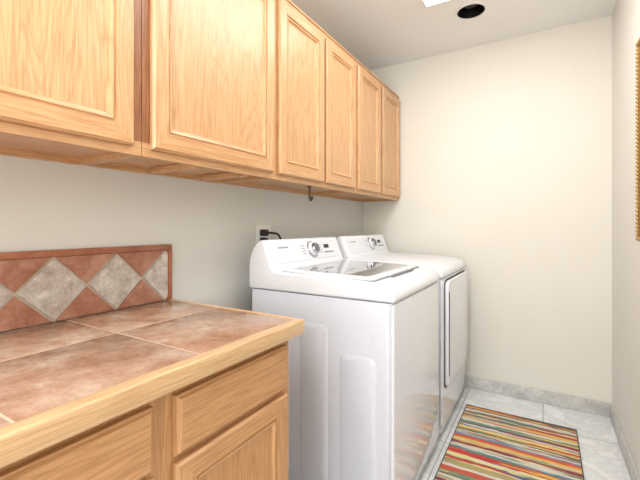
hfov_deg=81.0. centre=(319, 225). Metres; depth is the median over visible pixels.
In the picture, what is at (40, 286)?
tile backsplash
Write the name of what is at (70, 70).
upper cabinet
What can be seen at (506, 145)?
wall
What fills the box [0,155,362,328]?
wall
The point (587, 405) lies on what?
baseboard
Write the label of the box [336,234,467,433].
dryer
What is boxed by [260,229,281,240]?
power cord
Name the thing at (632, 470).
baseboard
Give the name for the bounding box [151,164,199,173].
cleat
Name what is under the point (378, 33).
ceiling
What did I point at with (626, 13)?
wall
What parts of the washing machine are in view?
knob, lid glass, lid frame, lid handle, panel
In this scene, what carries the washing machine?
on the floor
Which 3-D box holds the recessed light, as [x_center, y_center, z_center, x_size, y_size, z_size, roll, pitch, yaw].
[0.899,-1.325,2.233,0.182,0.100,0.182,0,0,31]
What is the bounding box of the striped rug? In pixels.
[433,404,584,479]
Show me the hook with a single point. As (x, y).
(309, 187)
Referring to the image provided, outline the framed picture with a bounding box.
[635,37,639,240]
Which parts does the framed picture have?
frame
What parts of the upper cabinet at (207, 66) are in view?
door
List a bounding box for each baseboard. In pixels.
[464,375,611,416]
[610,403,639,479]
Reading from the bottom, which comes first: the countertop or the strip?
the countertop
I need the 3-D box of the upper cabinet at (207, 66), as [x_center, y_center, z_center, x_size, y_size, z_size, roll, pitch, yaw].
[-0.477,-0.602,1.408,0.332,0.807,0.610,0,0,31]
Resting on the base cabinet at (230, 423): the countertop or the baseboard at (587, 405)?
the countertop
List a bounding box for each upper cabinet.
[0,0,140,164]
[86,0,273,182]
[223,0,355,194]
[313,61,399,201]
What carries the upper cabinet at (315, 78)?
attached to the wall at (210, 228)
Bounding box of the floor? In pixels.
[418,387,630,479]
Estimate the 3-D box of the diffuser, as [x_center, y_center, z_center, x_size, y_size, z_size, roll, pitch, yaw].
[0.550,-1.272,1.519,0.556,0.008,1.186,0,0,31]
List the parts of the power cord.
cord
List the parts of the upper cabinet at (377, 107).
door, door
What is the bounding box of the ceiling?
[291,0,615,69]
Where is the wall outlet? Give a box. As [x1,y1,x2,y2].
[256,225,270,243]
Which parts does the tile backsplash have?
cap trim, trim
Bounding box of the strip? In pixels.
[286,0,399,97]
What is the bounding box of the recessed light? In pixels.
[455,2,487,19]
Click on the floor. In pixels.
(602, 458)
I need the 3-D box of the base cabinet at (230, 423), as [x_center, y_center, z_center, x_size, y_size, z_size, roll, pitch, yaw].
[-0.855,0.749,0.487,0.633,0.823,1.955,0,0,31]
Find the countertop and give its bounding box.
[0,299,304,468]
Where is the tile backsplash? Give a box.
[0,244,171,331]
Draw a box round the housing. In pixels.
[420,0,452,8]
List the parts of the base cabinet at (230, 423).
drawer, drawer, door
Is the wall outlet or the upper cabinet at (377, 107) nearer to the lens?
the wall outlet
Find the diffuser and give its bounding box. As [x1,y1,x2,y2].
[423,0,446,5]
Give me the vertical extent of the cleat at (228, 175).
0.023 m
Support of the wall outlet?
attached to the wall at (210, 228)
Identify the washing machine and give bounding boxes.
[250,237,438,479]
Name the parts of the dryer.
panel, door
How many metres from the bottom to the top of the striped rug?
0.012 m
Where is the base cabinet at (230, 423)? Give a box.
[0,341,287,479]
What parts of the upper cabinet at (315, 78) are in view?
door, door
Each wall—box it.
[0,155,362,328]
[363,15,611,402]
[612,0,639,475]
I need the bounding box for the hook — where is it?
[307,186,312,200]
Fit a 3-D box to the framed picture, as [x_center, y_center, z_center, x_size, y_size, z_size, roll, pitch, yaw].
[1.150,-0.346,1.269,0.027,0.818,0.660,0,0,31]
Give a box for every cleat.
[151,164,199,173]
[202,172,247,180]
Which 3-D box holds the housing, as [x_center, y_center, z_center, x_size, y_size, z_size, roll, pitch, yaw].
[0.550,-1.274,1.519,0.580,0.013,1.210,0,0,31]

